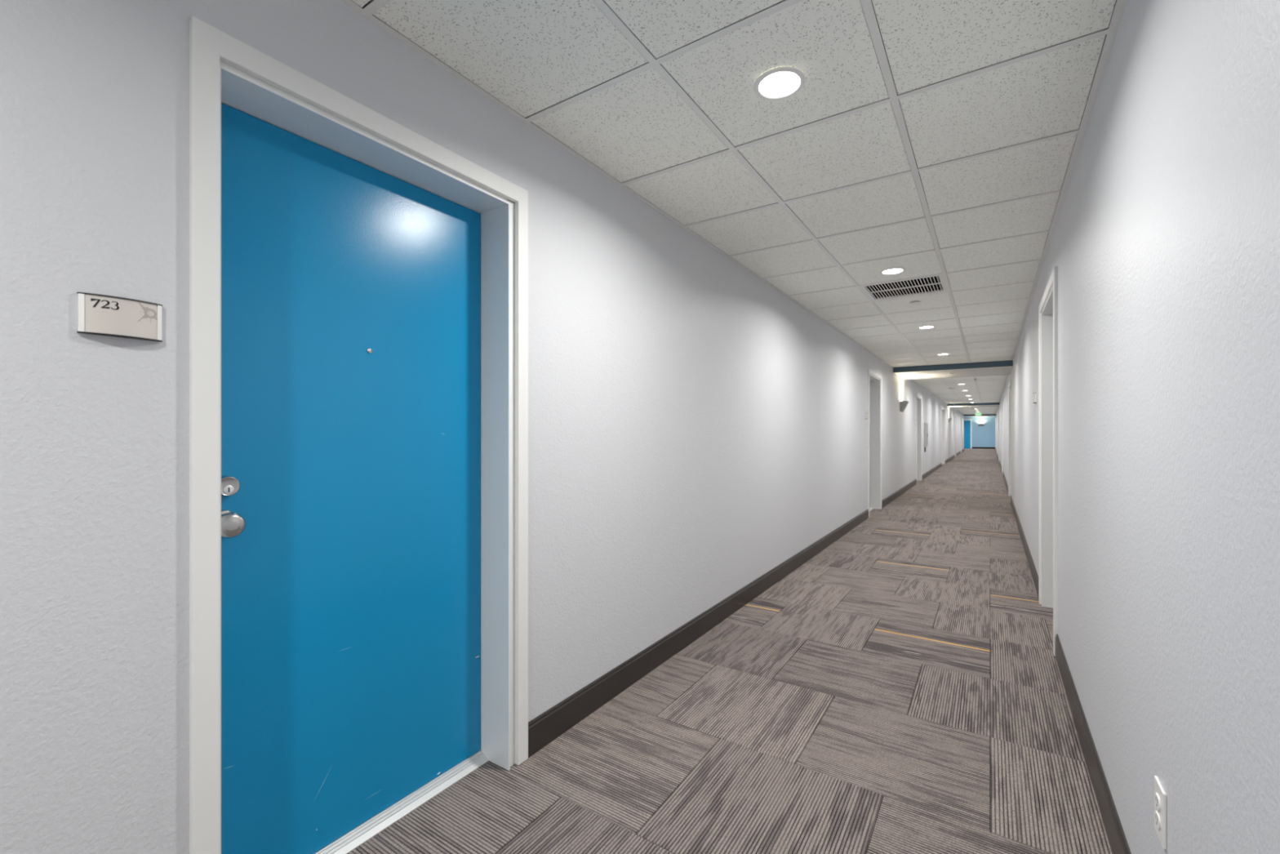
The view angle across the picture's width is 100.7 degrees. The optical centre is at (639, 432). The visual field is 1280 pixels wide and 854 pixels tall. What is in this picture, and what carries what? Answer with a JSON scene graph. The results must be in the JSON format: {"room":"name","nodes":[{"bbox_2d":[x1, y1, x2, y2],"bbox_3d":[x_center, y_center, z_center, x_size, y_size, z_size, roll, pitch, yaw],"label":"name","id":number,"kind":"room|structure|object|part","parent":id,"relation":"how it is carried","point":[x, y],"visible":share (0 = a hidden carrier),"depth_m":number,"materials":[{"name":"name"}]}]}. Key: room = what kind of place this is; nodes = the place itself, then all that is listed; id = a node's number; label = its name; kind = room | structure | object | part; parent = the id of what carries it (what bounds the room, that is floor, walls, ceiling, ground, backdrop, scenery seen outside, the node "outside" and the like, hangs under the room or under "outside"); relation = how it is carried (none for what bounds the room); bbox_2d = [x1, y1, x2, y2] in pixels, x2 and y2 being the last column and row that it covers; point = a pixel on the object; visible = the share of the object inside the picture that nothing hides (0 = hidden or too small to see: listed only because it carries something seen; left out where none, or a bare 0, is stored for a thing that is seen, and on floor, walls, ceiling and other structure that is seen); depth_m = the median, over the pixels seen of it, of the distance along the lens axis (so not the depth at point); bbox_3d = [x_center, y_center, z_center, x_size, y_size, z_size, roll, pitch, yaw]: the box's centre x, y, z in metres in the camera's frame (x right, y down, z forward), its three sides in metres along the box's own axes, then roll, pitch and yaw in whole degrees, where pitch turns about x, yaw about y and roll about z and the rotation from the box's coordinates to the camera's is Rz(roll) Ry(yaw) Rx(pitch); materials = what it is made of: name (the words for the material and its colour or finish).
{"room":"apartment building corridor","nodes":[
{"label":"apartment building corridor","id":0,"kind":"room"},
{"bbox_2d":[0,0,964,853],"bbox_3d":[8.884,-0.028,16.483,0.420,2.499,45.300,0,0,33],"label":"wall","id":1,"kind":"structure","parent":0,"point":[694,428],"depth_m":1.16,"materials":[{"name":"grey paint"}]},
{"bbox_2d":[76,292,162,342],"bbox_3d":[-1.033,-0.228,1.059,0.019,0.077,0.124,0,0,33],"label":"plaque","id":2,"kind":"object","parent":1,"relation":"attached to","point":[97,314],"visible":1,"depth_m":1.05,"materials":[{"name":"beige plastic"}]},
{"bbox_3d":[-1.068,-0.228,1.014,0.009,0.073,0.008,0,0,33],"label":"rail","id":3,"kind":"part","parent":2,"relation":"part of","materials":[{"name":"white plastic"}]},
{"bbox_3d":[-1.005,-0.228,1.110,0.009,0.073,0.008,0,0,33],"label":"rail","id":4,"kind":"part","parent":2,"relation":"part of","materials":[{"name":"white plastic"}]},
{"bbox_2d":[189,16,528,853],"bbox_3d":[-0.800,0.160,1.635,0.257,2.122,1.000,0,0,33],"label":"door","id":5,"kind":"structure","parent":1,"relation":"in","point":[358,282],"depth_m":1.55,"materials":[{"name":"blue paint"}]},
{"bbox_3d":[-0.962,0.159,1.173,0.020,2.120,0.050,0,0,33],"label":"casing","id":6,"kind":"part","parent":5,"relation":"part of","materials":[{"name":"white paint"}]},
{"bbox_3d":[-1.013,0.227,1.303,0.066,0.068,0.068,0,0,33],"label":"knob","id":7,"kind":"part","parent":5,"relation":"part of","materials":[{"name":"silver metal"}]},
{"bbox_3d":[-0.701,-0.872,1.570,0.020,0.058,0.906,0,0,33],"label":"casing","id":8,"kind":"part","parent":5,"relation":"part of","materials":[{"name":"white paint"}]},
{"bbox_3d":[-0.439,0.159,1.966,0.020,2.120,0.050,0,0,33],"label":"casing","id":9,"kind":"part","parent":5,"relation":"part of","materials":[{"name":"white paint"}]},
{"bbox_2d":[528,508,868,757],"bbox_3d":[1.413,1.158,4.773,0.011,0.127,6.676,0,0,33],"label":"baseboard","id":10,"kind":"structure","parent":1,"relation":"attached to","point":[549,725],"depth_m":2.72,"materials":[{"name":"grey rubber"}]},
{"bbox_2d":[867,368,881,517],"bbox_3d":[3.382,0.160,8.114,0.416,2.122,1.070,0,0,33],"label":"door","id":11,"kind":"structure","parent":1,"relation":"in","point":[874,380],"depth_m":8.41,"materials":[{"name":"white paint"}]},
{"bbox_3d":[3.266,0.159,7.580,0.020,2.120,0.050,0,0,33],"label":"casing","id":12,"kind":"part","parent":11,"relation":"part of","materials":[{"name":"white paint"}]},
{"bbox_3d":[3.547,-0.872,8.005,0.020,0.058,0.976,0,0,33],"label":"casing","id":13,"kind":"part","parent":11,"relation":"part of","materials":[{"name":"white paint"}]},
{"bbox_3d":[3.828,0.159,8.431,0.020,2.120,0.050,0,0,33],"label":"casing","id":14,"kind":"part","parent":11,"relation":"part of","materials":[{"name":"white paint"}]},
{"bbox_2d":[881,478,916,508],"bbox_3d":[5.172,1.158,10.467,0.011,0.127,4.830,0,0,33],"label":"baseboard","id":15,"kind":"structure","parent":1,"relation":"attached to","point":[889,499],"depth_m":9.91,"materials":[{"name":"grey rubber"}]},
{"bbox_2d":[899,400,908,412],"bbox_3d":[5.165,-0.499,10.358,0.118,0.200,0.344,0,0,33],"label":"wall sconce","id":16,"kind":"object","parent":1,"relation":"attached to","point":[903,404],"visible":1,"depth_m":10.24,"materials":[{"name":"grey metal"}]},
{"bbox_3d":[5.069,-0.499,10.217,0.114,0.200,0.004,0,0,33],"label":"panel","id":17,"kind":"part","parent":16,"relation":"part of","materials":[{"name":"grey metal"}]},
{"bbox_2d":[915,393,921,480],"bbox_3d":[6.646,0.160,13.059,0.416,2.122,1.120,0,0,33],"label":"door","id":18,"kind":"structure","parent":1,"relation":"in","point":[918,398],"depth_m":13.37,"materials":[{"name":"white paint"}]},
{"bbox_3d":[6.516,0.159,12.504,0.020,2.120,0.050,0,0,33],"label":"casing","id":19,"kind":"part","parent":18,"relation":"part of","materials":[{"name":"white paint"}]},
{"bbox_3d":[7.106,0.159,13.397,0.020,2.120,0.050,0,0,33],"label":"casing","id":20,"kind":"part","parent":18,"relation":"part of","materials":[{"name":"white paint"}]},
{"bbox_2d":[924,422,928,446],"bbox_3d":[7.724,0.071,14.325,0.022,0.640,0.860,0,0,33],"label":"wall panel","id":21,"kind":"object","parent":1,"relation":"attached to","point":[926,426],"visible":1,"depth_m":14.34,"materials":[{"name":"grey plastic"}]},
{"bbox_3d":[7.719,0.071,14.328,0.010,0.572,0.792,0,0,33],"label":"cabinet door","id":22,"kind":"part","parent":21,"relation":"part of","materials":[{"name":"grey metal"}]},
{"bbox_2d":[921,462,942,479],"bbox_3d":[8.945,1.158,16.184,0.011,0.127,6.630,0,0,33],"label":"baseboard","id":23,"kind":"structure","parent":1,"relation":"attached to","point":[931,471],"depth_m":15.51,"materials":[{"name":"grey rubber"}]},
{"bbox_2d":[941,406,945,464],"bbox_3d":[11.033,0.160,19.707,0.416,2.122,1.550,0,0,33],"label":"door","id":24,"kind":"structure","parent":1,"relation":"in","point":[943,410],"depth_m":20.19,"materials":[{"name":"white paint"}]},
{"bbox_3d":[10.785,0.159,18.972,0.020,2.120,0.050,0,0,33],"label":"casing","id":25,"kind":"part","parent":24,"relation":"part of","materials":[{"name":"white paint"}]},
{"bbox_3d":[11.612,0.159,20.224,0.020,2.120,0.050,0,0,33],"label":"casing","id":26,"kind":"part","parent":24,"relation":"part of","materials":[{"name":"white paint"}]},
{"bbox_2d":[945,454,954,463],"bbox_3d":[13.470,1.158,23.041,0.011,0.127,6.700,0,0,33],"label":"baseboard","id":27,"kind":"structure","parent":1,"relation":"attached to","point":[952,456],"depth_m":22.72,"materials":[{"name":"grey rubber"}]},
{"bbox_2d":[954,413,955,457],"bbox_3d":[15.454,0.160,26.404,0.416,2.122,1.100,0,0,33],"label":"door","id":28,"kind":"structure","parent":1,"relation":"in","point":[954,414],"depth_m":25.83,"materials":[{"name":"white paint"}]},
{"bbox_3d":[15.330,0.159,25.857,0.020,2.120,0.050,0,0,33],"label":"casing","id":29,"kind":"part","parent":28,"relation":"part of","materials":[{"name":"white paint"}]},
{"bbox_2d":[960,417,961,452],"bbox_3d":[18.980,0.160,31.746,0.416,2.122,1.100,0,0,33],"label":"door","id":30,"kind":"structure","parent":1,"relation":"in","point":[961,417],"depth_m":32.02,"materials":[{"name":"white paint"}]},
{"bbox_2d":[347,448,1111,853],"bbox_3d":[10.623,1.271,18.450,4.106,0.100,50.700,0,0,33],"label":"floor","id":31,"kind":"structure","parent":0,"point":[900,690],"depth_m":2.13,"materials":[{"name":"carpet"}]},
{"bbox_2d":[340,0,1126,416],"bbox_3d":[10.611,-1.258,18.458,4.076,0.200,50.700,0,0,33],"label":"ceiling","id":32,"kind":"structure","parent":0,"point":[925,138],"depth_m":2.00,"materials":[{"name":"white tile"}]},
{"bbox_2d":[753,66,805,100],"bbox_3d":[0.464,-1.154,1.764,0.168,0.007,0.168,0,0,33],"label":"recessed light","id":33,"kind":"object","parent":32,"relation":"in","point":[780,82],"visible":1,"depth_m":1.76,"materials":[{"name":"white plastic"}]},
{"bbox_2d":[759,71,799,97],"bbox_3d":[0.464,-1.156,1.764,0.132,0.003,0.132,0,0,33],"label":"diffuser","id":34,"kind":"object","parent":33,"relation":"attached to","point":[771,84],"depth_m":1.76,"materials":[{"name":"white plastic"}]},
{"bbox_2d":[880,266,905,275],"bbox_3d":[1.814,-1.154,3.811,0.168,0.007,0.168,0,0,33],"label":"recessed light","id":35,"kind":"object","parent":32,"relation":"in","point":[890,271],"visible":1,"depth_m":3.80,"materials":[{"name":"white plastic"}]},
{"bbox_2d":[882,268,902,274],"bbox_3d":[1.814,-1.156,3.811,0.132,0.003,0.132,0,0,33],"label":"diffuser","id":36,"kind":"object","parent":35,"relation":"attached to","point":[887,271],"depth_m":3.81,"materials":[{"name":"white plastic"}]},
{"bbox_2d":[859,274,947,301],"bbox_3d":[2.144,-1.208,4.300,0.577,0.100,0.586,0,0,33],"label":"ceiling vent","id":37,"kind":"object","parent":32,"relation":"in","point":[931,284],"visible":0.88,"depth_m":4.41,"materials":[{"name":"white metal"}]},
{"bbox_2d":[909,301,920,304],"bbox_3d":[2.454,-1.153,4.731,0.092,0.009,0.092,0,0,33],"label":"sprinkler","id":38,"kind":"object","parent":32,"relation":"attached to","point":[913,302],"visible":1,"depth_m":4.73,"materials":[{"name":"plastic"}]},
{"bbox_2d":[918,325,935,328],"bbox_3d":[3.159,-1.154,5.847,0.168,0.007,0.168,0,0,33],"label":"recessed light","id":39,"kind":"object","parent":32,"relation":"in","point":[922,326],"visible":1,"depth_m":5.83,"materials":[{"name":"white plastic"}]},
{"bbox_2d":[893,360,1013,379],"bbox_3d":[5.715,-1.143,9.702,1.761,0.149,1.550,0,0,33],"label":"beam","id":40,"kind":"structure","parent":32,"relation":"attached to","point":[997,367],"depth_m":9.31,"materials":[{"name":"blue paint"}]},
{"bbox_2d":[947,402,999,407],"bbox_3d":[13.749,-1.143,21.874,1.761,0.149,1.540,0,0,33],"label":"beam","id":41,"kind":"structure","parent":32,"relation":"attached to","point":[983,404],"depth_m":21.40,"materials":[{"name":"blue paint"}]},
{"bbox_2d":[964,413,995,416],"bbox_3d":[21.681,-1.143,35.475,3.506,0.149,1.300,0,0,33],"label":"beam","id":42,"kind":"structure","parent":32,"relation":"attached to","point":[974,415],"depth_m":34.72,"materials":[{"name":"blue paint"}]},
{"bbox_2d":[964,416,995,447],"bbox_3d":[24.561,-0.028,39.594,4.076,2.499,0.150,0,0,33],"label":"wall","id":43,"kind":"structure","parent":0,"point":[984,436],"depth_m":39.02,"materials":[{"name":"blue paint"}]},
{"bbox_2d":[964,418,972,448],"bbox_3d":[24.194,0.126,39.692,1.075,2.190,0.092,0,0,33],"label":"door","id":44,"kind":"structure","parent":43,"relation":"in","point":[967,422],"depth_m":39.53,"materials":[{"name":"blue"}]},
{"bbox_3d":[24.616,0.126,39.441,0.095,2.190,0.045,0,0,33],"label":"casing","id":45,"kind":"part","parent":44,"relation":"part of","materials":[{"name":"white paint"}]},
{"bbox_2d":[972,446,995,448],"bbox_3d":[25.256,1.158,39.039,1.466,0.127,0.011,0,0,33],"label":"baseboard","id":46,"kind":"structure","parent":43,"relation":"attached to","point":[977,447],"depth_m":39.07,"materials":[{"name":"grey rubber"}]},
{"bbox_2d":[995,0,1279,853],"bbox_3d":[12.136,-0.028,17.451,0.420,2.499,50.500,0,0,33],"label":"wall","id":47,"kind":"structure","parent":0,"point":[1164,246],"depth_m":1.07,"materials":[{"name":"grey paint"}]},
{"bbox_2d":[996,414,997,453],"bbox_3d":[18.897,0.160,27.726,0.416,2.122,1.100,0,0,33],"label":"door","id":48,"kind":"structure","parent":47,"relation":"in","point":[997,415],"depth_m":27.38,"materials":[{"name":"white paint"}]},
{"bbox_2d":[998,409,999,461],"bbox_3d":[14.889,0.160,21.655,0.416,2.122,1.050,0,0,33],"label":"door","id":49,"kind":"structure","parent":47,"relation":"in","point":[998,410],"depth_m":22.16,"materials":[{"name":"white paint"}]},
{"bbox_2d":[1001,400,1003,472],"bbox_3d":[10.703,0.160,15.312,0.416,2.122,1.050,0,0,33],"label":"door","id":50,"kind":"structure","parent":47,"relation":"in","point":[1002,400],"depth_m":15.28,"materials":[{"name":"white paint"}]},
{"bbox_3d":[10.813,0.159,15.838,0.020,2.120,0.050,0,0,33],"label":"casing","id":51,"kind":"part","parent":50,"relation":"part of","materials":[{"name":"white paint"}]},
{"bbox_3d":[10.262,0.159,15.004,0.020,2.120,0.050,0,0,33],"label":"casing","id":52,"kind":"part","parent":50,"relation":"part of","materials":[{"name":"white paint"}]},
{"bbox_2d":[1002,471,1008,493],"bbox_3d":[8.654,1.158,12.566,0.011,0.127,5.790,0,0,33],"label":"baseboard","id":53,"kind":"structure","parent":47,"relation":"attached to","point":[1003,475],"depth_m":12.12,"materials":[{"name":"grey rubber"}]},
{"bbox_2d":[1008,380,1011,502],"bbox_3d":[6.932,0.160,9.599,0.416,2.122,1.060,0,0,33],"label":"door","id":54,"kind":"structure","parent":47,"relation":"in","point":[1010,383],"depth_m":9.27,"materials":[{"name":"white paint"}]},
{"bbox_3d":[7.045,0.159,10.130,0.020,2.120,0.050,0,0,33],"label":"casing","id":55,"kind":"part","parent":54,"relation":"part of","materials":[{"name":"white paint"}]},
{"bbox_3d":[6.489,0.159,9.287,0.020,2.120,0.050,0,0,33],"label":"casing","id":56,"kind":"part","parent":54,"relation":"part of","materials":[{"name":"white paint"}]},
{"bbox_2d":[1010,494,1038,597],"bbox_3d":[4.669,1.158,6.528,0.011,0.127,6.560,0,0,33],"label":"baseboard","id":57,"kind":"structure","parent":47,"relation":"attached to","point":[1032,566],"depth_m":5.11,"materials":[{"name":"grey rubber"}]},
{"bbox_2d":[1032,392,1036,403],"bbox_3d":[3.156,-0.272,4.245,0.019,0.077,0.124,0,0,33],"label":"plaque","id":58,"kind":"object","parent":47,"relation":"attached to","point":[1034,393],"visible":1,"depth_m":4.21,"materials":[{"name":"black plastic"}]},
{"bbox_2d":[1038,266,1057,656],"bbox_3d":[2.726,0.160,3.227,0.416,2.122,1.090,0,0,33],"label":"door","id":59,"kind":"structure","parent":47,"relation":"in","point":[1048,306],"depth_m":3.69,"materials":[{"name":"white paint"}]},
{"bbox_3d":[2.848,0.159,3.770,0.020,2.120,0.050,0,0,33],"label":"casing","id":60,"kind":"part","parent":59,"relation":"part of","materials":[{"name":"white paint"}]},
{"bbox_3d":[2.561,-0.872,3.336,0.020,0.058,0.996,0,0,33],"label":"casing","id":61,"kind":"part","parent":59,"relation":"part of","materials":[{"name":"white paint"}]},
{"bbox_3d":[2.275,0.159,2.902,0.020,2.120,0.050,0,0,33],"label":"casing","id":62,"kind":"part","parent":59,"relation":"part of","materials":[{"name":"white paint"}]},
{"bbox_2d":[1055,633,1131,853],"bbox_3d":[0.154,1.158,-0.311,0.011,0.127,7.650,0,0,33],"label":"baseboard","id":63,"kind":"structure","parent":47,"relation":"attached to","point":[1118,844],"depth_m":1.81,"materials":[{"name":"grey rubber"}]},
{"bbox_2d":[1154,775,1166,849],"bbox_3d":[1.109,0.809,1.133,0.009,0.116,0.072,0,0,33],"label":"wall outlet","id":64,"kind":"object","parent":47,"relation":"attached to","point":[1160,795],"visible":1,"depth_m":1.12,"materials":[{"name":"white plastic"}]},
{"bbox_2d":[1155,791,1160,811],"bbox_3d":[1.106,0.790,1.134,0.003,0.027,0.034,0,0,33],"label":"receptacle","id":65,"kind":"object","parent":64,"relation":"attached to","point":[1157,795],"depth_m":1.13,"materials":[{"name":"white plastic"}]},
{"bbox_2d":[1155,810,1160,829],"bbox_3d":[1.106,0.829,1.134,0.003,0.027,0.034,0,0,33],"label":"receptacle","id":66,"kind":"object","parent":64,"relation":"attached to","point":[1157,813],"depth_m":1.13,"materials":[{"name":"white plastic"}]}
]}

